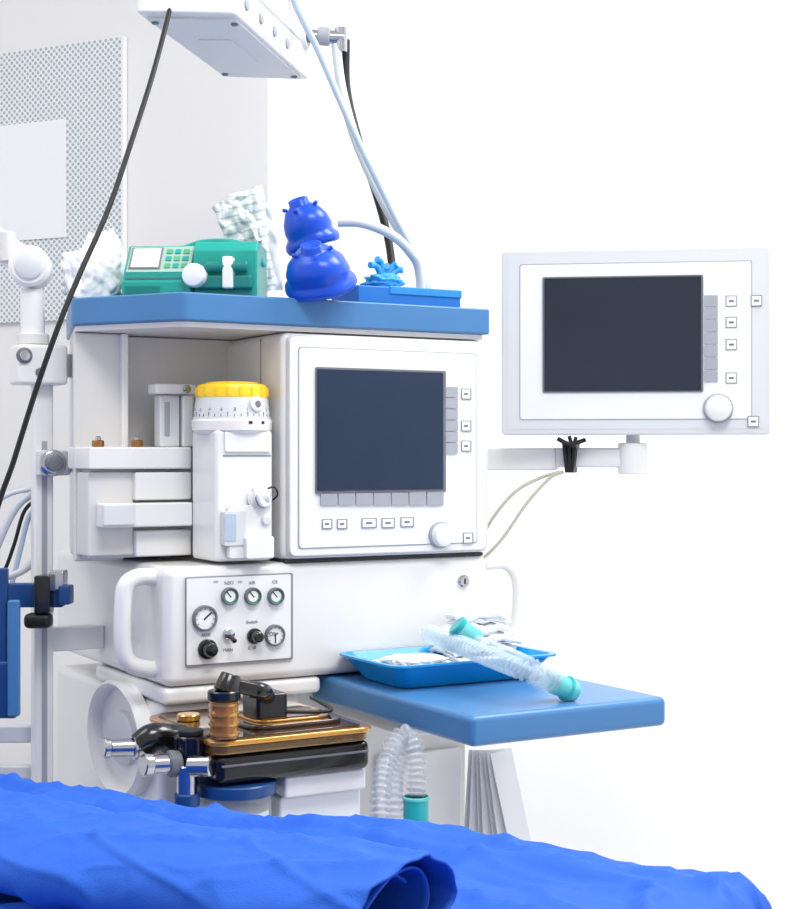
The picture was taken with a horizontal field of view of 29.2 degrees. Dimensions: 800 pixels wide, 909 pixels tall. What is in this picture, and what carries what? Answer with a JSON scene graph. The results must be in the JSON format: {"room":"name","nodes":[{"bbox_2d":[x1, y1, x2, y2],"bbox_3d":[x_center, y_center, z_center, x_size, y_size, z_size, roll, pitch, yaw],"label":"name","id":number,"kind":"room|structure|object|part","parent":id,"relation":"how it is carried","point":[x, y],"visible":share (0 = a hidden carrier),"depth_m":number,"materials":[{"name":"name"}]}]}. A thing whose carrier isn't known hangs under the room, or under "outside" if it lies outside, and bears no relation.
{"room":"operating room","nodes":[
{"label":"operating room","id":0,"kind":"room"},
{"bbox_2d":[0,0,285,781],"bbox_3d":[-1.128,-0.320,3.738,1.900,3.000,0.080,0,0,25],"label":"wall","id":1,"kind":"structure","parent":0,"point":[204,136],"depth_m":3.42,"materials":[{"name":"white paint"}]},
{"bbox_2d":[0,37,120,323],"bbox_3d":[-1.001,-0.624,3.627,0.835,0.631,0.011,0,0,25],"label":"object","id":2,"kind":"object","parent":1,"relation":"attached to","point":[79,84],"visible":0.51,"depth_m":3.50,"materials":[{"name":"grey metal"}]},
{"bbox_2d":[0,119,65,240],"bbox_3d":[-1.013,-0.633,3.624,0.550,0.271,0.004,0,0,25],"label":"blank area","id":3,"kind":"object","parent":2,"relation":"attached to","point":[32,155],"visible":1,"depth_m":3.55,"materials":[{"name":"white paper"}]},
{"bbox_2d":[121,36,126,292],"bbox_3d":[-0.621,-0.624,3.449,0.006,0.631,0.013,0,0,25],"label":"trim","id":4,"kind":"structure","parent":1,"relation":"attached to","point":[123,39],"depth_m":3.44,"materials":[{"name":"white"}]},
{"bbox_2d":[137,0,346,78],"bbox_3d":[-0.247,-1.242,2.532,0.307,1.157,0.423,0,0,0],"label":"pendant","id":5,"kind":"object","parent":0,"point":[236,38],"depth_m":2.51,"materials":[{"name":"white plastic"}]},
{"bbox_2d":[286,0,332,299],"bbox_3d":[-0.228,-0.320,3.485,0.030,3.000,0.303,0,0,21],"label":"wall","id":6,"kind":"structure","parent":0,"point":[309,101],"depth_m":3.51,"materials":[{"name":"white paint"}]},
{"bbox_2d":[482,470,563,558],"bbox_3d":[0.194,0.103,2.495,0.135,0.155,0.094,0,0,0],"label":"cable","id":7,"kind":"object","parent":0,"point":[553,475],"depth_m":2.47,"materials":[{"name":"beige plastic"}]},
{"bbox_2d":[488,470,559,528],"bbox_3d":[0.194,0.085,2.500,0.128,0.118,0.085,0,0,0],"label":"cable","id":8,"kind":"object","parent":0,"point":[515,491],"depth_m":2.48,"materials":[{"name":"beige plastic"}]},
{"bbox_2d":[333,0,799,908],"bbox_3d":[1.147,-0.320,3.485,2.624,3.000,0.080,0,0,8],"label":"wall","id":9,"kind":"structure","parent":0,"point":[490,128],"depth_m":3.53,"materials":[{"name":"white paint"}]},
{"bbox_3d":[0.100,-1.845,2.100,6.600,0.050,5.800,0,0,0],"label":"ceiling","id":10,"kind":"structure","parent":0,"visible":0},
{"bbox_2d":[0,8,171,507],"bbox_3d":[-0.473,0.179,2.210,0.470,1.987,0.192,0,0,-36],"label":"power cable","id":11,"kind":"object","parent":10,"relation":"hanging from","point":[98,232],"visible":1,"depth_m":2.13,"materials":[{"name":"black rubber"}]},
{"bbox_2d":[290,0,428,287],"bbox_3d":[-0.074,-0.484,2.620,0.271,0.715,0.057,0,0,0],"label":"supply hose","id":12,"kind":"object","parent":10,"relation":"hanging from","point":[295,3],"visible":0.68,"depth_m":2.62,"materials":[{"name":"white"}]},
{"bbox_2d":[342,39,394,264],"bbox_3d":[-0.043,-0.435,2.708,0.138,0.612,0.040,0,0,42],"label":"supply hose","id":13,"kind":"object","parent":10,"relation":"hanging from","point":[345,56],"visible":0.23,"depth_m":2.73,"materials":[{"name":"black rubber"}]},
{"bbox_2d":[331,43,435,288],"bbox_3d":[-0.022,-0.427,2.660,0.234,0.603,0.035,0,0,29],"label":"supply hose","id":14,"kind":"object","parent":10,"relation":"hanging from","point":[336,53],"visible":0.42,"depth_m":2.67,"materials":[{"name":"white"}]},
{"bbox_3d":[0.100,1.205,2.100,6.600,0.050,5.800,0,0,0],"label":"floor","id":15,"kind":"structure","parent":0,"visible":0},
{"bbox_2d":[0,227,664,825],"bbox_3d":[-0.200,0.386,2.299,0.902,1.587,0.930,0,0,-30],"label":"machine","id":16,"kind":"object","parent":15,"relation":"on","point":[379,411],"visible":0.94,"depth_m":2.27,"materials":[{"name":"white plastic"}]},
{"bbox_2d":[0,568,20,717],"bbox_3d":[-0.602,0.271,2.197,0.117,0.215,0.026,0,0,0],"label":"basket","id":17,"kind":"object","parent":16,"relation":"on","point":[10,610],"depth_m":2.19,"materials":[{"name":"blue plastic"}]},
{"bbox_3d":[-0.633,0.428,2.350,0.144,0.026,0.020,0,0,0],"label":"rail","id":18,"kind":"part","parent":16,"relation":"part of","materials":[{"name":"white"}]},
{"bbox_3d":[-0.633,0.486,2.350,0.144,0.020,0.020,0,0,0],"label":"rail","id":19,"kind":"part","parent":16,"relation":"part of","materials":[{"name":"white"}]},
{"bbox_3d":[-0.554,-0.206,2.310,0.037,0.084,0.037,0,0,-30],"label":"swing arm post","id":20,"kind":"part","parent":16,"relation":"part of","materials":[{"name":"white"}]},
{"bbox_3d":[-0.515,0.013,2.286,0.026,0.026,0.014,0,0,-30],"label":"rail knob","id":21,"kind":"part","parent":16,"relation":"part of","materials":[{"name":"grey"}]},
{"bbox_3d":[-0.506,0.186,2.270,0.024,0.030,0.030,0,0,0],"label":"rail holder plate","id":22,"kind":"part","parent":16,"relation":"part of","materials":[{"name":"silver metal"}]},
{"bbox_2d":[61,228,126,298],"bbox_3d":[-0.462,-0.289,2.336,0.110,0.125,0.085,0,0,-30],"label":"plastic bag","id":23,"kind":"object","parent":16,"relation":"on","point":[103,273],"visible":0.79,"depth_m":2.31,"materials":[{"name":"white plastic"}]},
{"bbox_3d":[-0.370,0.239,2.167,0.072,0.158,0.025,0,0,-30],"label":"handle","id":24,"kind":"part","parent":16,"relation":"part of","materials":[{"name":"white plastic"}]},
{"bbox_3d":[-0.347,-0.050,2.281,0.032,0.077,0.025,0,0,-30],"label":"lock post","id":25,"kind":"part","parent":16,"relation":"part of","materials":[{"name":"white plastic"}]},
{"bbox_3d":[-0.339,-0.097,2.279,0.063,0.015,0.035,0,0,-30],"label":"lock lever","id":26,"kind":"part","parent":16,"relation":"part of","materials":[{"name":"white plastic"}]},
{"bbox_3d":[-0.321,-0.050,2.290,0.018,0.077,0.025,0,0,-30],"label":"lock post","id":27,"kind":"part","parent":16,"relation":"part of","materials":[{"name":"white"}]},
{"bbox_2d":[122,238,266,295],"bbox_3d":[-0.302,-0.276,2.284,0.204,0.096,0.136,0,0,3],"label":"pump","id":28,"kind":"object","parent":16,"relation":"on","point":[216,265],"visible":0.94,"depth_m":2.24,"materials":[{"name":"teal plastic"}]},
{"bbox_3d":[-0.354,-0.283,2.259,0.095,0.053,0.046,0,0,3],"label":"keypad plate","id":29,"kind":"part","parent":28,"relation":"part of","materials":[{"name":"green plastic"}]},
{"bbox_3d":[-0.299,-0.260,2.227,0.035,0.035,0.020,0,0,9],"label":"plunger knob","id":30,"kind":"part","parent":28,"relation":"part of","materials":[{"name":"white plastic"}]},
{"bbox_3d":[-0.263,-0.302,2.300,0.127,0.045,0.009,0,0,3],"label":"carry handle","id":31,"kind":"part","parent":28,"relation":"part of","materials":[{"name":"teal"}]},
{"bbox_3d":[-0.268,0.275,2.157,0.020,0.020,0.020,0,0,-30],"label":"flow knob","id":32,"kind":"part","parent":16,"relation":"part of","materials":[{"name":"black plastic"}]},
{"bbox_3d":[-0.238,0.259,2.171,0.007,0.014,0.026,0,0,-30],"label":"toggle lever","id":33,"kind":"part","parent":16,"relation":"part of","materials":[{"name":"black plastic"}]},
{"bbox_2d":[191,381,277,561],"bbox_3d":[-0.245,0.024,2.238,0.118,0.258,0.151,0,0,-30],"label":"anesthetic vaporizer","id":34,"kind":"object","parent":16,"relation":"on","point":[231,423],"visible":1,"depth_m":2.19,"materials":[{"name":"white plastic"}]},
{"bbox_3d":[-0.240,0.103,2.173,0.017,0.038,0.001,0,0,-30],"label":"sight glass","id":35,"kind":"part","parent":34,"relation":"part of","materials":[{"name":"glass"}]},
{"bbox_3d":[-0.237,0.105,2.183,0.032,0.048,0.013,0,0,-30],"label":"sight glass frame","id":36,"kind":"part","parent":34,"relation":"part of","materials":[{"name":"white"}]},
{"bbox_3d":[-0.200,0.059,2.199,0.023,0.027,0.026,0,0,-20],"label":"filler knob","id":37,"kind":"part","parent":34,"relation":"part of","materials":[{"name":"white plastic"}]},
{"bbox_2d":[100,671,370,816],"bbox_3d":[-0.237,0.427,2.060,0.351,0.306,0.266,0,0,-30],"label":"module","id":38,"kind":"object","parent":16,"relation":"attached to","point":[266,754],"visible":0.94,"depth_m":1.98,"materials":[{"name":"black metal"}]},
{"bbox_3d":[-0.278,0.377,2.005,0.081,0.057,0.039,0,0,-30],"label":"port arm","id":39,"kind":"part","parent":38,"relation":"part of","materials":[{"name":"black plastic"}]},
{"bbox_2d":[197,777,276,815],"bbox_3d":[-0.214,0.501,1.988,0.108,0.158,0.108,0,0,0],"label":"canister","id":40,"kind":"object","parent":38,"relation":"on","point":[208,788],"depth_m":1.95,"materials":[{"name":"blue plastic"}]},
{"bbox_2d":[149,704,370,755],"bbox_3d":[-0.192,0.369,2.080,0.307,0.021,0.308,0,0,0],"label":"tray","id":41,"kind":"object","parent":38,"relation":"on","point":[179,733],"depth_m":1.99,"materials":[{"name":"gold metal"}]},
{"bbox_3d":[-0.229,0.235,2.191,0.162,0.121,0.001,0,0,-30],"label":"gauge panel","id":42,"kind":"part","parent":16,"relation":"part of","materials":[{"name":"white metal"}]},
{"bbox_2d":[211,186,282,291],"bbox_3d":[-0.236,-0.340,2.422,0.067,0.167,0.107,0,0,42],"label":"package","id":43,"kind":"object","parent":16,"relation":"on","point":[246,215],"visible":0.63,"depth_m":2.40,"materials":[{"name":"white plastic"}]},
{"bbox_3d":[-0.205,0.261,2.193,0.016,0.016,0.020,0,0,-30],"label":"mode knob","id":44,"kind":"part","parent":16,"relation":"part of","materials":[{"name":"black plastic"}]},
{"bbox_2d":[66,292,488,339],"bbox_3d":[-0.240,-0.208,2.445,0.622,0.040,0.458,0,0,-30],"label":"shelf","id":45,"kind":"object","parent":16,"relation":"attached to","point":[170,315],"depth_m":2.24,"materials":[{"name":"blue plastic"}]},
{"bbox_2d":[282,196,339,255],"bbox_3d":[-0.135,-0.349,2.348,0.085,0.091,0.089,0,0,-30],"label":"mask","id":46,"kind":"object","parent":16,"relation":"on","point":[304,220],"visible":0.95,"depth_m":2.32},
{"bbox_2d":[285,240,356,301],"bbox_3d":[-0.115,-0.267,2.248,0.102,0.090,0.099,0,0,-30],"label":"mask","id":47,"kind":"object","parent":16,"relation":"on","point":[317,271],"visible":1,"depth_m":2.21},
{"bbox_3d":[-0.027,-0.035,2.295,0.223,0.186,0.003,0,0,-30],"label":"screen frame","id":48,"kind":"part","parent":16,"relation":"part of","materials":[{"name":"grey glass"}]},
{"bbox_2d":[338,217,425,287],"bbox_3d":[-0.025,-0.289,2.527,0.166,0.196,0.036,0,0,-27],"label":"hose","id":49,"kind":"object","parent":16,"relation":"on","point":[367,224],"visible":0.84,"depth_m":2.52,"materials":[{"name":"white plastic"}]},
{"bbox_2d":[331,285,461,306],"bbox_3d":[-0.006,-0.244,2.411,0.186,0.030,0.094,0,0,-30],"label":"carton","id":50,"kind":"object","parent":16,"relation":"on","point":[360,293],"visible":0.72,"depth_m":2.37,"materials":[{"name":"blue"}]},
{"bbox_2d":[360,256,405,286],"bbox_3d":[-0.027,-0.284,2.393,0.054,0.048,0.064,0,0,28],"label":"glove","id":51,"kind":"object","parent":50,"relation":"on","point":[386,274],"visible":0.91,"depth_m":2.38,"materials":[{"name":"blue rubber"}]},
{"bbox_3d":[0.018,-0.253,2.425,0.131,0.013,0.094,0,0,-30],"label":"carton lid","id":52,"kind":"part","parent":50,"relation":"part of","materials":[{"name":"blue"}]},
{"bbox_2d":[402,793,429,821],"bbox_3d":[0.002,0.429,1.961,0.065,0.156,0.156,0,0,18],"label":"hose","id":53,"kind":"object","parent":16,"relation":"attached to","point":[415,805],"visible":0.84,"depth_m":1.96,"materials":[{"name":"teal plastic"}]},
{"bbox_3d":[0.030,0.545,2.415,0.154,0.154,0.010,0,0,-30],"label":"drawer","id":54,"kind":"part","parent":16,"relation":"part of","materials":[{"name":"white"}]},
{"bbox_3d":[0.065,0.123,2.341,0.035,0.035,0.016,0,0,-30],"label":"rotary knob","id":55,"kind":"part","parent":16,"relation":"part of","materials":[{"name":"white plastic"}]},
{"bbox_2d":[339,642,555,687],"bbox_3d":[0.070,0.310,2.261,0.283,0.037,0.181,0,0,-30],"label":"tray","id":56,"kind":"object","parent":16,"relation":"on","point":[405,667],"visible":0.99,"depth_m":2.21,"materials":[{"name":"blue plastic"}]},
{"bbox_2d":[429,606,521,657],"bbox_3d":[0.115,0.266,2.331,0.120,0.074,0.083,0,0,-30],"label":"stack","id":57,"kind":"object","parent":56,"relation":"on","point":[484,620],"visible":0.77,"depth_m":2.31,"materials":[{"name":"white"}]},
{"bbox_2d":[458,575,469,586],"bbox_3d":[0.100,0.197,2.382,0.019,0.019,0.006,0,0,-30],"label":"switch","id":58,"kind":"object","parent":16,"relation":"attached to","point":[463,580],"depth_m":2.38,"materials":[{"name":"silver metal"}]},
{"bbox_2d":[464,748,530,840],"bbox_3d":[0.143,0.508,2.422,0.088,0.246,0.105,0,0,-30],"label":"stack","id":59,"kind":"object","parent":16,"relation":"attached to","point":[494,802],"visible":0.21,"depth_m":2.40,"materials":[{"name":"white paper"}]},
{"bbox_3d":[0.167,0.239,2.494,0.072,0.136,0.015,0,0,-30],"label":"handle","id":60,"kind":"part","parent":16,"relation":"part of","materials":[{"name":"white plastic"}]},
{"bbox_2d":[449,617,580,700],"bbox_3d":[0.130,0.281,2.145,0.107,0.100,0.310,0,0,-30],"label":"tube","id":61,"kind":"object","parent":16,"relation":"on","point":[566,688],"visible":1,"depth_m":2.05,"materials":[{"name":"blue plastic"}]},
{"bbox_2d":[488,435,647,473],"bbox_3d":[0.225,-0.001,2.475,0.345,0.064,0.073,0,0,14],"label":"monitor arm","id":62,"kind":"object","parent":16,"relation":"attached to","point":[630,457],"visible":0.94,"depth_m":2.45},
{"bbox_3d":[0.372,-0.025,2.450,0.022,0.016,0.022,0,0,0],"label":"arm swivel post","id":63,"kind":"part","parent":62,"relation":"part of","materials":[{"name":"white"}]},
{"bbox_2d":[502,246,770,434],"bbox_3d":[0.371,-0.178,2.428,0.419,0.294,0.074,0,0,8],"label":"patient monitor","id":64,"kind":"object","parent":62,"relation":"on","point":[641,341],"visible":1,"depth_m":2.41,"materials":[{"name":"white plastic"}]},
{"bbox_3d":[0.350,-0.189,2.413,0.250,0.183,0.002,0,0,8],"label":"screen frame","id":65,"kind":"part","parent":64,"relation":"part of","materials":[{"name":"grey glass"}]},
{"bbox_3d":[0.495,-0.072,2.383,0.040,0.040,0.020,0,0,8],"label":"rotary knob","id":66,"kind":"part","parent":64,"relation":"part of","materials":[{"name":"white plastic"}]},
{"bbox_3d":[-0.639,0.780,1.526,1.830,0.800,0.440,0,0,27],"label":"table","id":67,"kind":"object","parent":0,"visible":0},
{"bbox_2d":[0,772,771,908],"bbox_3d":[-0.634,0.606,1.521,2.001,0.546,0.624,0,0,27],"label":"drape","id":68,"kind":"object","parent":67,"relation":"on","point":[504,870],"visible":0.45,"depth_m":1.31,"materials":[{"name":"blue fabric"}]},
{"bbox_2d":[0,788,457,908],"bbox_3d":[-0.508,0.316,1.399,1.251,0.078,0.182,0,0,34],"label":"drape","id":69,"kind":"object","parent":68,"relation":"on","point":[55,854],"visible":1,"depth_m":1.12,"materials":[{"name":"blue fabric"}]}
]}

